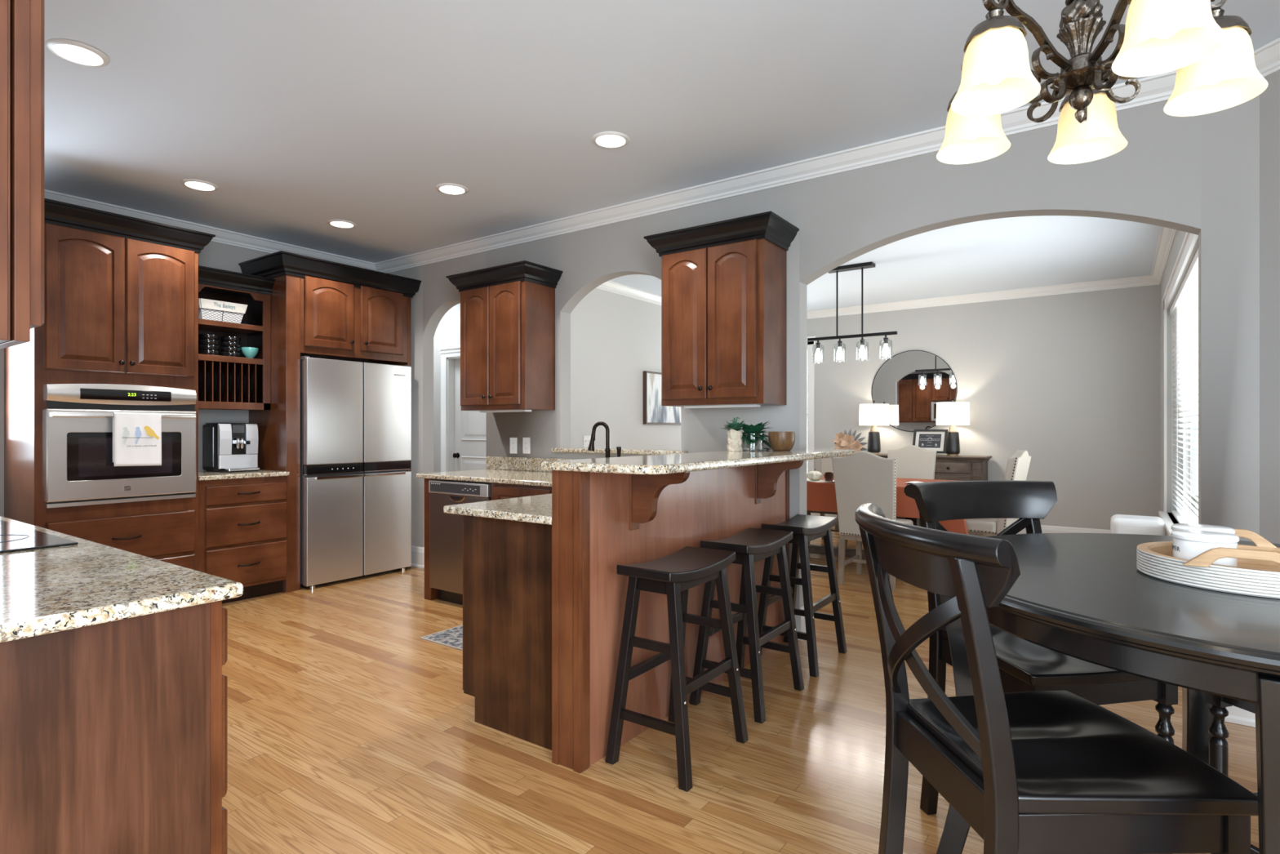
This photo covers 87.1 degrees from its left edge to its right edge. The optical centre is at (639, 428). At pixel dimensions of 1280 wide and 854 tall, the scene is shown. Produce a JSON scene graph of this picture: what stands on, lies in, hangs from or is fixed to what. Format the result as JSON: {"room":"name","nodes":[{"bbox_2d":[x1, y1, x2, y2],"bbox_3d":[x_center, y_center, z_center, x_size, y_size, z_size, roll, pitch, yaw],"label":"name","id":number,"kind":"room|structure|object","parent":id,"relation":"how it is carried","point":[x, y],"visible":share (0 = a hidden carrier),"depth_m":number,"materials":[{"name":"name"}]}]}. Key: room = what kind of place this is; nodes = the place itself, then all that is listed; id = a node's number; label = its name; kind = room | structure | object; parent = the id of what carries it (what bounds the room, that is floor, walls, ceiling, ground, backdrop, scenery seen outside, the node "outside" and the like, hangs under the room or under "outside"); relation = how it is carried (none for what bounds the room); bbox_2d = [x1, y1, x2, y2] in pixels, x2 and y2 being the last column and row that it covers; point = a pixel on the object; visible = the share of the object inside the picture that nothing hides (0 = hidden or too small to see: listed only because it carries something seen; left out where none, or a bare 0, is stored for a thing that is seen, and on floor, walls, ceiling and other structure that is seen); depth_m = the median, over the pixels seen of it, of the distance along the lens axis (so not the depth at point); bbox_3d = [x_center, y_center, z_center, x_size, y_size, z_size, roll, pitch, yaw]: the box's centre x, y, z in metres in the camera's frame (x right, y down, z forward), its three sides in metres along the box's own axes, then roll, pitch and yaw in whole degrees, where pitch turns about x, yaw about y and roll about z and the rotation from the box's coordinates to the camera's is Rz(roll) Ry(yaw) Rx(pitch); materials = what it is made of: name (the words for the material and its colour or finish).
{"room":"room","nodes":[
{"label":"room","id":0,"kind":"room"},
{"bbox_2d":[0,240,270,516],"bbox_3d":[-3.611,-0.151,4.873,0.120,2.775,3.735,0,0,35],"label":"wall","id":1,"kind":"structure","parent":0,"point":[215,255],"depth_m":5.20,"materials":[{"name":"grey paint"}]},
{"bbox_2d":[198,265,275,409],"bbox_3d":[-3.153,-0.646,5.043,0.427,1.005,0.610,0,0,35],"label":"upper cabinet","id":2,"kind":"object","parent":1,"relation":"attached to","point":[255,291],"visible":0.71,"depth_m":5.09,"materials":[{"name":"brown wood"}]},
{"bbox_2d":[198,350,219,355],"bbox_3d":[-3.176,-0.553,4.954,0.136,0.038,0.135,0,0,35],"label":"bowl","id":3,"kind":"object","parent":2,"relation":"on","point":[200,352],"visible":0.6,"depth_m":4.90,"materials":[{"name":"black ceramic"}]},
{"bbox_2d":[198,344,219,351],"bbox_3d":[-3.176,-0.592,4.954,0.136,0.038,0.135,0,0,35],"label":"bowl","id":4,"kind":"object","parent":3,"relation":"on","point":[201,347],"visible":0.86,"depth_m":4.91,"materials":[{"name":"black ceramic"}]},
{"bbox_2d":[198,339,219,346],"bbox_3d":[-3.176,-0.630,4.954,0.136,0.038,0.135,0,0,35],"label":"bowl","id":5,"kind":"object","parent":4,"relation":"on","point":[212,342],"visible":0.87,"depth_m":4.90,"materials":[{"name":"black ceramic"}]},
{"bbox_2d":[198,333,219,340],"bbox_3d":[-3.176,-0.669,4.954,0.136,0.038,0.135,0,0,35],"label":"bowl","id":6,"kind":"object","parent":5,"relation":"on","point":[201,336],"visible":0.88,"depth_m":4.90,"materials":[{"name":"black ceramic"}]},
{"bbox_2d":[198,297,247,323],"bbox_3d":[-3.162,-0.861,5.031,0.254,0.150,0.335,0,0,35],"label":"wire basket","id":7,"kind":"object","parent":2,"relation":"on","point":[209,309],"visible":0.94,"depth_m":4.95,"materials":[{"name":"white metal"}]},
{"bbox_2d":[240,346,258,358],"bbox_3d":[-2.981,-0.576,5.144,0.116,0.082,0.116,0,0,35],"label":"bowl","id":8,"kind":"object","parent":2,"relation":"on","point":[249,352],"visible":0.89,"depth_m":5.11,"materials":[{"name":"teal ceramic"}]},
{"bbox_2d":[433,302,460,472],"bbox_3d":[-2.631,-0.151,7.967,4.510,2.775,0.120,0,0,35],"label":"wall","id":9,"kind":"structure","parent":0,"point":[447,333],"depth_m":7.64,"materials":[{"name":"grey paint"}]},
{"bbox_2d":[438,345,460,471],"bbox_3d":[-1.812,0.159,7.367,1.020,2.155,0.155,0,0,35],"label":"trim","id":10,"kind":"structure","parent":9,"relation":"attached to","point":[448,353],"depth_m":7.57,"materials":[{"name":"white paint"}]},
{"bbox_2d":[453,359,486,471],"bbox_3d":[-1.795,0.223,7.392,0.766,2.010,0.095,0,0,35],"label":"door","id":11,"kind":"structure","parent":9,"relation":"in","point":[470,426],"depth_m":7.48,"materials":[{"name":"white paint"}]},
{"bbox_2d":[570,288,680,449],"bbox_3d":[0.264,-0.151,8.053,0.120,2.775,3.600,0,0,35],"label":"wall","id":12,"kind":"structure","parent":0,"point":[615,338],"depth_m":7.20,"materials":[{"name":"grey paint"}]},
{"bbox_2d":[643,370,680,424],"bbox_3d":[0.386,-0.352,8.080,0.045,0.600,1.155,0,0,35],"label":"framed art","id":13,"kind":"object","parent":12,"relation":"attached to","point":[654,413],"visible":0.44,"depth_m":7.77,"materials":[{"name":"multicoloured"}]},
{"bbox_2d":[44,0,1279,311],"bbox_3d":[-0.686,-1.599,4.402,12.200,0.120,12.800,0,0,35],"label":"ceiling","id":14,"kind":"structure","parent":0,"point":[303,115],"depth_m":3.26,"materials":[{"name":"white paint"}]},
{"bbox_2d":[44,38,110,66],"bbox_3d":[-2.301,-1.534,2.757,0.204,0.010,0.204,0,0,35],"label":"recessed light","id":15,"kind":"object","parent":14,"relation":"in","point":[76,52],"visible":1,"depth_m":2.74,"materials":[{"name":"white paint"}]},
{"bbox_2d":[180,178,218,191],"bbox_3d":[-2.778,-1.534,4.249,0.204,0.010,0.204,0,0,35],"label":"recessed light","id":16,"kind":"object","parent":14,"relation":"in","point":[197,184],"visible":1,"depth_m":4.23,"materials":[{"name":"white paint"}]},
{"bbox_2d":[327,219,356,227],"bbox_3d":[-2.236,-1.534,5.048,0.204,0.010,0.204,0,0,35],"label":"recessed light","id":17,"kind":"object","parent":14,"relation":"in","point":[336,223],"visible":1,"depth_m":5.03,"materials":[{"name":"white paint"}]},
{"bbox_2d":[435,182,468,195],"bbox_3d":[-1.205,-1.534,4.318,0.204,0.010,0.204,0,0,35],"label":"recessed light","id":18,"kind":"object","parent":14,"relation":"in","point":[451,188],"visible":1,"depth_m":4.30,"materials":[{"name":"white paint"}]},
{"bbox_2d":[591,131,630,148],"bbox_3d":[-0.156,-1.534,3.584,0.204,0.010,0.204,0,0,35],"label":"recessed light","id":19,"kind":"object","parent":14,"relation":"in","point":[608,140],"visible":1,"depth_m":3.57,"materials":[{"name":"white paint"}]},
{"bbox_2d":[808,262,897,362],"bbox_3d":[1.995,-1.090,6.365,0.840,0.896,0.112,0,0,35],"label":"linear pendant","id":20,"kind":"object","parent":14,"relation":"hanging from","point":[868,264],"visible":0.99,"depth_m":6.32,"materials":[{"name":"black metal"}]},
{"bbox_2d":[813,340,824,362],"bbox_3d":[1.734,-0.750,6.550,0.112,0.215,0.112,0,0,35],"label":"glass shade","id":21,"kind":"object","parent":20,"relation":"attached to","point":[818,355],"depth_m":6.53,"materials":[{"name":"clear glass"}]},
{"bbox_2d":[834,338,845,359],"bbox_3d":[1.908,-0.750,6.426,0.112,0.215,0.112,0,0,35],"label":"glass shade","id":22,"kind":"object","parent":20,"relation":"attached to","point":[839,353],"depth_m":6.41,"materials":[{"name":"clear glass"}]},
{"bbox_2d":[857,337,868,359],"bbox_3d":[2.082,-0.750,6.303,0.112,0.215,0.112,0,0,35],"label":"glass shade","id":23,"kind":"object","parent":20,"relation":"attached to","point":[862,351],"depth_m":6.29,"materials":[{"name":"clear glass"}]},
{"bbox_2d":[879,335,891,359],"bbox_3d":[2.257,-0.750,6.180,0.112,0.215,0.112,0,0,35],"label":"glass shade","id":24,"kind":"object","parent":20,"relation":"attached to","point":[886,350],"depth_m":6.16,"materials":[{"name":"clear glass"}]},
{"bbox_2d":[936,0,1268,164],"bbox_3d":[0.910,-1.084,1.368,0.586,0.908,0.565,0,0,0],"label":"chandelier","id":25,"kind":"object","parent":14,"relation":"hanging from","point":[1211,52],"visible":1,"depth_m":1.34,"materials":[{"name":"white glass"}]},
{"bbox_2d":[222,524,1258,853],"bbox_3d":[-0.686,1.296,4.402,12.200,0.120,12.800,0,0,35],"label":"floor","id":26,"kind":"structure","parent":0,"point":[350,731],"depth_m":2.56,"materials":[{"name":"brown wood"}]},
{"bbox_2d":[4,198,215,570],"bbox_3d":[-3.457,-0.039,4.364,0.713,2.550,0.995,0,0,35],"label":"tall cabinet","id":27,"kind":"object","parent":26,"relation":"on","point":[121,291],"visible":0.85,"depth_m":4.15,"materials":[{"name":"brown wood"}]},
{"bbox_2d":[44,383,196,507],"bbox_3d":[-3.180,0.092,4.180,0.100,0.732,0.774,0,0,35],"label":"wall oven","id":28,"kind":"object","parent":27,"relation":"in","point":[80,469],"visible":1,"depth_m":4.10,"materials":[{"name":"silver metal"}]},
{"bbox_2d":[112,412,161,466],"bbox_3d":[-3.126,0.066,4.186,0.042,0.336,0.249,0,0,35],"label":"dish towel","id":29,"kind":"object","parent":28,"relation":"hanging from","point":[136,436],"visible":1,"depth_m":4.17,"materials":[{"name":"white fabric"}]},
{"bbox_2d":[0,600,227,853],"bbox_3d":[-2.699,0.795,2.358,4.070,0.882,0.671,0,0,35],"label":"base cabinet","id":30,"kind":"object","parent":26,"relation":"on","point":[113,735],"visible":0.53,"depth_m":1.26,"materials":[{"name":"brown wood"}]},
{"bbox_2d":[0,515,243,642],"bbox_3d":[-2.711,0.338,2.348,4.153,0.031,0.644,0,0,35],"label":"countertop","id":31,"kind":"structure","parent":30,"relation":"on","point":[86,583],"depth_m":1.37,"materials":[{"name":"stone"}]},
{"bbox_2d":[0,520,78,552],"bbox_3d":[-2.082,0.318,1.928,0.915,0.007,0.508,0,0,35],"label":"cooktop","id":32,"kind":"object","parent":31,"relation":"in","point":[13,537],"visible":1,"depth_m":1.91,"materials":[{"name":"black glass"}]},
{"bbox_2d":[198,475,288,603],"bbox_3d":[-3.051,0.794,4.972,0.676,0.883,0.610,0,0,35],"label":"base cabinet","id":33,"kind":"object","parent":26,"relation":"on","point":[243,522],"visible":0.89,"depth_m":4.80,"materials":[{"name":"brown wood"}]},
{"bbox_2d":[198,469,289,480],"bbox_3d":[-3.062,0.337,4.979,0.648,0.031,0.610,0,0,35],"label":"countertop","id":34,"kind":"structure","parent":33,"relation":"on","point":[202,475],"depth_m":4.84,"materials":[{"name":"stone"}]},
{"bbox_2d":[202,422,259,472],"bbox_3d":[-3.094,0.138,5.106,0.375,0.364,0.276,0,0,35],"label":"coffee machine","id":35,"kind":"object","parent":34,"relation":"on","point":[227,447],"visible":1,"depth_m":5.03,"materials":[{"name":"silver plastic"}]},
{"bbox_2d":[223,466,259,471],"bbox_3d":[-2.972,0.301,5.027,0.085,0.018,0.216,0,0,35],"label":"drip tray","id":36,"kind":"object","parent":35,"relation":"on","point":[225,468],"depth_m":5.01,"materials":[{"name":"silver metal"}]},
{"bbox_2d":[238,250,421,592],"bbox_3d":[-2.567,-0.039,5.665,0.666,2.550,1.232,0,0,35],"label":"tall cabinet","id":37,"kind":"object","parent":26,"relation":"on","point":[320,308],"visible":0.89,"depth_m":5.24,"materials":[{"name":"brown wood"}]},
{"bbox_2d":[300,355,411,589],"bbox_3d":[-2.531,0.340,5.699,0.650,1.792,0.940,0,0,35],"label":"refrigerator","id":38,"kind":"object","parent":26,"relation":"on","point":[356,416],"visible":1,"depth_m":5.45,"materials":[{"name":"grey metal"}]},
{"bbox_2d":[424,478,438,599],"bbox_3d":[-1.348,0.797,5.133,0.080,0.877,0.650,0,0,35],"label":"cabinet end panel","id":39,"kind":"object","parent":26,"relation":"on","point":[430,593],"visible":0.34,"depth_m":4.87,"materials":[{"name":"brown wood"}]},
{"bbox_2d":[419,624,462,650],"bbox_3d":[-0.788,1.232,3.795,1.025,0.006,0.310,0,0,35],"label":"kitchen mat","id":40,"kind":"object","parent":26,"relation":"on","point":[452,637],"visible":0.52,"depth_m":3.96,"materials":[{"name":"beige fabric"}]},
{"bbox_2d":[428,479,491,604],"bbox_3d":[-1.081,0.800,4.899,0.618,0.872,0.643,0,0,35],"label":"dishwasher","id":41,"kind":"object","parent":26,"relation":"on","point":[446,530],"visible":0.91,"depth_m":4.72,"materials":[{"name":"silver metal"}]},
{"bbox_2d":[433,479,491,484],"bbox_3d":[-1.065,0.750,4.921,0.618,0.772,0.590,0,0,35],"label":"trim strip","id":42,"kind":"object","parent":41,"relation":"in","point":[433,479],"depth_m":4.67,"materials":[{"name":"plastic"}]},
{"bbox_2d":[491,482,551,500],"bbox_3d":[-0.321,0.797,4.408,1.180,0.877,0.693,0,0,35],"label":"base cabinet","id":43,"kind":"object","parent":26,"relation":"on","point":[499,491],"visible":0.11,"depth_m":4.33,"materials":[{"name":"brown wood"}]},
{"bbox_2d":[462,460,804,773],"bbox_3d":[0.139,0.695,3.334,0.978,1.082,1.916,0,0,35],"label":"base cabinet","id":44,"kind":"object","parent":26,"relation":"on","point":[544,605],"visible":0.62,"depth_m":2.69,"materials":[{"name":"brown wood"}]},
{"bbox_2d":[416,456,575,524],"bbox_3d":[-0.783,0.290,3.986,2.466,0.133,1.918,0,0,35],"label":"countertop","id":45,"kind":"structure","parent":44,"relation":"on","point":[537,508],"depth_m":4.24,"materials":[{"name":"stone"}]},
{"bbox_2d":[587,421,621,457],"bbox_3d":[-0.235,0.138,4.565,0.263,0.375,0.063,0,0,27],"label":"faucet","id":46,"kind":"object","parent":45,"relation":"on","point":[591,446],"visible":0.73,"depth_m":4.55,"materials":[{"name":"black metal"}]},
{"bbox_2d":[541,448,855,474],"bbox_3d":[0.452,0.137,3.214,0.520,0.032,2.128,0,0,35],"label":"countertop","id":47,"kind":"structure","parent":44,"relation":"on","point":[666,464],"depth_m":2.60,"materials":[{"name":"stone"}]},
{"bbox_2d":[723,417,746,451],"bbox_3d":[0.508,0.028,3.612,0.136,0.184,0.154,0,0,35],"label":"vase","id":48,"kind":"object","parent":47,"relation":"on","point":[735,437],"visible":0.99,"depth_m":3.58,"materials":[{"name":"beige ceramic"}]},
{"bbox_2d":[742,421,770,451],"bbox_3d":[0.614,0.039,3.640,0.217,0.162,0.199,0,0,35],"label":"leafy plant","id":49,"kind":"object","parent":47,"relation":"on","point":[752,433],"visible":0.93,"depth_m":3.59,"materials":[{"name":"green plant"}]},
{"bbox_2d":[768,431,795,450],"bbox_3d":[0.779,0.068,3.704,0.147,0.104,0.147,0,0,35],"label":"wooden bowl","id":50,"kind":"object","parent":47,"relation":"on","point":[778,441],"visible":0.98,"depth_m":3.65,"materials":[{"name":"brown wood"}]},
{"bbox_2d":[605,546,748,791],"bbox_3d":[0.150,0.866,2.581,0.356,0.741,0.490,0,0,35],"label":"bar stool","id":51,"kind":"object","parent":26,"relation":"on","point":[672,575],"visible":1,"depth_m":2.48,"materials":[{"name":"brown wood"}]},
{"bbox_2d":[689,527,804,723],"bbox_3d":[0.501,0.866,3.111,0.356,0.741,0.490,0,0,35],"label":"bar stool","id":52,"kind":"object","parent":26,"relation":"on","point":[751,545],"visible":0.92,"depth_m":3.01,"materials":[{"name":"brown wood"}]},
{"bbox_2d":[757,514,847,676],"bbox_3d":[0.866,0.866,3.636,0.356,0.741,0.490,0,0,35],"label":"bar stool","id":53,"kind":"object","parent":26,"relation":"on","point":[805,529],"visible":0.86,"depth_m":3.54,"materials":[{"name":"brown wood"}]},
{"bbox_2d":[806,446,865,548],"bbox_3d":[2.094,0.705,7.229,0.486,1.063,0.625,0,0,35],"label":"upholstered chair","id":54,"kind":"object","parent":26,"relation":"on","point":[826,463],"visible":0.12,"depth_m":7.46,"materials":[{"name":"beige fabric"}]},
{"bbox_2d":[808,517,919,559],"bbox_3d":[1.978,0.861,6.328,1.970,0.751,0.960,0,0,35],"label":"dining table","id":55,"kind":"object","parent":26,"relation":"on","point":[849,553],"visible":0.03,"depth_m":6.37,"materials":[{"name":"brown wood"}]},
{"bbox_2d":[806,475,968,534],"bbox_3d":[1.978,0.670,6.326,2.196,0.378,1.186,0,0,35],"label":"tablecloth","id":56,"kind":"object","parent":55,"relation":"on","point":[820,496],"visible":0.09,"depth_m":5.90,"materials":[{"name":"brown fabric"}]},
{"bbox_2d":[806,478,834,482],"bbox_3d":[1.650,0.473,6.125,0.470,0.015,0.230,0,0,35],"label":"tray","id":57,"kind":"object","parent":56,"relation":"on","point":[807,479],"visible":0.4,"depth_m":6.07,"materials":[{"name":"beige ceramic"}]},
{"bbox_2d":[806,468,822,479],"bbox_3d":[1.597,0.418,6.150,0.141,0.111,0.142,0,0,35],"label":"pumpkin","id":58,"kind":"object","parent":57,"relation":"on","point":[812,475],"visible":1,"depth_m":6.11,"materials":[{"name":"beige"}]},
{"bbox_2d":[833,429,867,457],"bbox_3d":[1.978,0.238,6.372,0.325,0.482,0.144,0,0,35],"label":"decorative sculpture","id":59,"kind":"object","parent":56,"relation":"on","point":[845,441],"visible":0.45,"depth_m":6.35,"materials":[{"name":"beige stone"}]},
{"bbox_2d":[831,451,913,591],"bbox_3d":[1.873,0.705,5.401,0.486,1.063,0.625,0,0,35],"label":"upholstered chair","id":60,"kind":"object","parent":26,"relation":"on","point":[861,477],"visible":0.61,"depth_m":5.21,"materials":[{"name":"beige fabric"}]},
{"bbox_2d":[887,444,937,526],"bbox_3d":[2.686,0.705,6.811,0.486,1.063,0.625,0,0,35],"label":"upholstered chair","id":61,"kind":"object","parent":26,"relation":"on","point":[913,461],"visible":0.2,"depth_m":6.96,"materials":[{"name":"beige fabric"}]},
{"bbox_2d":[835,453,991,529],"bbox_3d":[3.160,0.772,7.898,1.678,0.928,0.462,0,0,35],"label":"sideboard","id":62,"kind":"object","parent":26,"relation":"on","point":[962,468],"visible":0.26,"depth_m":7.42,"materials":[{"name":"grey wood"}]},
{"bbox_2d":[858,400,889,453],"bbox_3d":[2.837,-0.016,8.157,0.348,0.646,0.348,0,0,35],"label":"table lamp","id":63,"kind":"object","parent":62,"relation":"on","point":[873,415],"visible":0.93,"depth_m":8.05,"materials":[{"name":"white fabric"}]},
{"bbox_2d":[912,429,947,453],"bbox_3d":[3.307,0.158,7.678,0.375,0.301,0.120,0,0,35],"label":"framed sign","id":64,"kind":"object","parent":62,"relation":"on","point":[927,439],"visible":0.9,"depth_m":7.66,"materials":[{"name":"beige"}]},
{"bbox_2d":[918,433,941,448],"bbox_3d":[3.302,0.138,7.670,0.245,0.158,0.028,0,0,35],"label":"print","id":65,"kind":"object","parent":64,"relation":"attached to","point":[925,440],"depth_m":7.67,"materials":[{"name":"white"}]},
{"bbox_2d":[936,399,969,455],"bbox_3d":[3.554,-0.016,7.651,0.348,0.646,0.348,0,0,35],"label":"table lamp","id":66,"kind":"object","parent":62,"relation":"on","point":[952,414],"visible":0.96,"depth_m":7.55,"materials":[{"name":"white fabric"}]},
{"bbox_2d":[965,449,1031,537],"bbox_3d":[2.873,0.705,5.615,0.625,1.063,0.486,0,0,41],"label":"upholstered chair","id":67,"kind":"object","parent":26,"relation":"on","point":[1017,466],"visible":0.4,"depth_m":5.38,"materials":[{"name":"beige fabric"}]},
{"bbox_2d":[903,480,1177,814],"bbox_3d":[1.164,0.706,2.011,0.558,1.060,0.593,0,0,-12],"label":"dining chair","id":68,"kind":"object","parent":26,"relation":"on","point":[1024,665],"visible":0.35,"depth_m":2.09,"materials":[{"name":"black wood"}]},
{"bbox_2d":[855,502,1257,853],"bbox_3d":[0.758,0.706,1.346,0.593,1.060,0.558,0,0,-4],"label":"dining chair","id":69,"kind":"object","parent":26,"relation":"on","point":[1060,771],"visible":1,"depth_m":1.20,"materials":[{"name":"black wood"}]},
{"bbox_2d":[936,533,1279,853],"bbox_3d":[1.329,0.779,1.448,1.326,0.914,1.324,0,0,35],"label":"round table","id":70,"kind":"object","parent":26,"relation":"on","point":[1085,597],"visible":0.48,"depth_m":1.20,"materials":[{"name":"black paint"}]},
{"bbox_2d":[1136,528,1279,598],"bbox_3d":[1.299,0.278,1.427,0.396,0.087,0.372,0,0,35],"label":"serving tray","id":71,"kind":"object","parent":70,"relation":"on","point":[1257,571],"visible":0.85,"depth_m":1.34,"materials":[{"name":"white"}]},
{"bbox_2d":[1170,528,1239,566],"bbox_3d":[1.188,0.264,1.416,0.111,0.093,0.111,0,0,35],"label":"spice jar","id":72,"kind":"object","parent":71,"relation":"on","point":[1187,544],"visible":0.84,"depth_m":1.39,"materials":[{"name":"white ceramic"}]},
{"bbox_2d":[1171,523,1235,534],"bbox_3d":[1.262,0.264,1.510,0.111,0.093,0.111,0,0,35],"label":"lid","id":73,"kind":"object","parent":72,"relation":"on","point":[1177,526],"visible":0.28,"depth_m":1.49,"materials":[{"name":"white ceramic"}]},
{"bbox_2d":[1110,514,1166,535],"bbox_3d":[4.031,0.976,5.454,0.357,0.520,0.360,0,0,35],"label":"chair","id":74,"kind":"object","parent":26,"relation":"on","point":[1119,523],"visible":0.41,"depth_m":5.33,"materials":[{"name":"white fabric"}]},
{"bbox_2d":[1204,692,1259,853],"bbox_3d":[1.832,0.706,1.663,0.593,1.060,0.558,0,0,-14],"label":"dining chair","id":75,"kind":"object","parent":26,"relation":"on","point":[1218,743],"visible":0.2,"depth_m":1.79,"materials":[{"name":"black wood"}]},
{"bbox_2d":[388,94,1259,608],"bbox_3d":[-1.271,-0.151,5.577,9.489,2.775,0.115,0,0,35],"label":"wall","id":76,"kind":"structure","parent":0,"point":[1198,175],"depth_m":3.50,"materials":[{"name":"grey paint"}]},
{"bbox_2d":[411,545,424,568],"bbox_3d":[-2.165,1.143,6.195,0.696,0.184,0.137,0,0,35],"label":"baseboard","id":77,"kind":"structure","parent":76,"relation":"attached to","point":[417,553],"depth_m":5.99,"materials":[{"name":"white paint"}]},
{"bbox_2d":[445,260,563,412],"bbox_3d":[-1.032,-0.649,5.093,0.844,1.046,0.396,0,0,35],"label":"upper cabinet","id":78,"kind":"object","parent":76,"relation":"attached to","point":[508,310],"visible":1,"depth_m":4.94,"materials":[{"name":"brown wood"}]},
{"bbox_2d":[480,409,531,412],"bbox_3d":[-1.023,-0.133,5.105,0.488,0.014,0.070,0,0,35],"label":"light","id":79,"kind":"object","parent":78,"relation":"attached to","point":[491,411],"depth_m":5.05,"materials":[{"name":"white plastic"}]},
{"bbox_2d":[510,437,517,453],"bbox_3d":[-0.998,0.133,5.309,0.078,0.126,0.007,0,0,35],"label":"wall outlet","id":80,"kind":"object","parent":76,"relation":"attached to","point":[513,441],"visible":1,"depth_m":5.30,"materials":[{"name":"white plastic"}]},
{"bbox_2d":[522,437,530,453],"bbox_3d":[-0.881,0.131,5.226,0.078,0.126,0.007,0,0,35],"label":"wall outlet","id":81,"kind":"object","parent":76,"relation":"attached to","point":[526,441],"visible":1,"depth_m":5.22,"materials":[{"name":"white plastic"}]},
{"bbox_2d":[486,456,575,471],"bbox_3d":[-0.236,0.275,4.761,2.466,0.101,0.020,0,0,35],"label":"backsplash","id":82,"kind":"structure","parent":76,"relation":"attached to","point":[526,464],"depth_m":5.25,"materials":[{"name":"stone"}]},
{"bbox_2d":[551,447,688,454],"bbox_3d":[-0.136,0.160,4.774,1.180,0.032,0.187,0,0,35],"label":"granite ledge","id":83,"kind":"object","parent":76,"relation":"attached to","point":[575,450],"visible":0.64,"depth_m":4.66,"materials":[{"name":"beige stone"}]},
{"bbox_2d":[644,210,799,408],"bbox_3d":[0.478,-0.649,4.027,0.836,1.046,0.396,0,0,35],"label":"upper cabinet","id":84,"kind":"object","parent":76,"relation":"attached to","point":[724,282],"visible":1,"depth_m":3.89,"materials":[{"name":"brown wood"}]},
{"bbox_2d":[684,404,760,408],"bbox_3d":[0.487,-0.133,4.039,0.480,0.014,0.070,0,0,35],"label":"light","id":85,"kind":"object","parent":84,"relation":"attached to","point":[741,405],"depth_m":4.00,"materials":[{"name":"white plastic"}]},
{"bbox_2d":[595,226,1177,319],"bbox_3d":[0.055,-1.492,7.558,9.370,0.091,4.650,0,0,35],"label":"trim","id":86,"kind":"structure","parent":76,"relation":"attached to","point":[1167,235],"depth_m":7.36,"materials":[{"name":"white paint"}]},
{"bbox_2d":[794,512,1110,640],"bbox_3d":[1.906,1.143,6.166,4.740,0.184,4.787,0,0,35],"label":"baseboard","id":87,"kind":"structure","parent":76,"relation":"attached to","point":[1045,529],"depth_m":7.15,"materials":[{"name":"white paint"}]},
{"bbox_2d":[1224,705,1255,727],"bbox_3d":[0.623,1.143,0.466,3.320,0.184,6.280,0,0,35],"label":"baseboard","id":88,"kind":"structure","parent":76,"relation":"attached to","point":[1237,715],"depth_m":2.81,"materials":[{"name":"white paint"}]},
{"bbox_2d":[806,284,1160,529],"bbox_3d":[3.409,-0.151,8.121,4.940,2.775,0.140,0,0,35],"label":"wall","id":89,"kind":"structure","parent":0,"point":[1072,381],"depth_m":7.31,"materials":[{"name":"grey paint"}]},
{"bbox_2d":[806,336,815,472],"bbox_3d":[1.878,-0.181,9.168,1.100,2.055,0.195,0,0,35],"label":"window","id":90,"kind":"structure","parent":89,"relation":"in","point":[811,348],"depth_m":8.84,"materials":[{"name":"white paint"}]},
{"bbox_2d":[871,350,957,431],"bbox_3d":[3.290,-0.454,8.111,0.984,0.984,0.011,0,0,35],"label":"round mirror","id":91,"kind":"object","parent":89,"relation":"attached to","point":[912,383],"visible":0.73,"depth_m":8.10,"materials":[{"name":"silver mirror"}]},
{"bbox_2d":[1160,230,1198,535],"bbox_3d":[3.947,-0.151,4.809,0.160,2.775,4.650,0,0,35],"label":"wall","id":92,"kind":"structure","parent":0,"point":[1180,235],"depth_m":5.90,"materials":[{"name":"grey paint"}]},
{"bbox_2d":[1158,231,1198,535],"bbox_3d":[3.763,-0.151,4.596,0.215,1.995,3.360,0,0,35],"label":"window","id":93,"kind":"structure","parent":92,"relation":"in","point":[1189,241],"depth_m":5.35,"materials":[{"name":"white paint"}]},
{"bbox_2d":[1169,248,1198,523],"bbox_3d":[3.763,-0.156,4.596,0.065,1.772,3.110,0,0,35],"label":"window blind","id":94,"kind":"object","parent":93,"relation":"attached to","point":[1184,307],"visible":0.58,"depth_m":4.79,"materials":[{"name":"white paint"}]},
{"bbox_2d":[1259,70,1279,543],"bbox_3d":[2.800,-0.151,1.820,0.120,2.775,1.996,0,0,-10],"label":"wall","id":95,"kind":"structure","parent":0,"point":[1269,99],"depth_m":2.75,"materials":[{"name":"grey paint"}]},
{"bbox_2d":[44,37,1279,273],"bbox_3d":[-1.158,-1.492,1.653,7.600,0.091,6.165,0,0,35],"label":"trim","id":96,"kind":"structure","parent":95,"relation":"attached to","point":[1157,88],"depth_m":4.26,"materials":[{"name":"white paint"}]},
{"bbox_3d":[-2.974,-0.151,2.064,4.400,2.775,0.120,0,0,35],"label":"wall","id":97,"kind":"structure","parent":0,"visible":0},
{"bbox_2d":[0,0,44,349],"bbox_3d":[-1.609,-0.787,1.397,1.200,1.274,0.357,0,0,35],"label":"upper cabinet","id":98,"kind":"object","parent":97,"relation":"attached to","point":[21,21],"visible":1,"depth_m":1.15,"materials":[{"name":"brown wood"}]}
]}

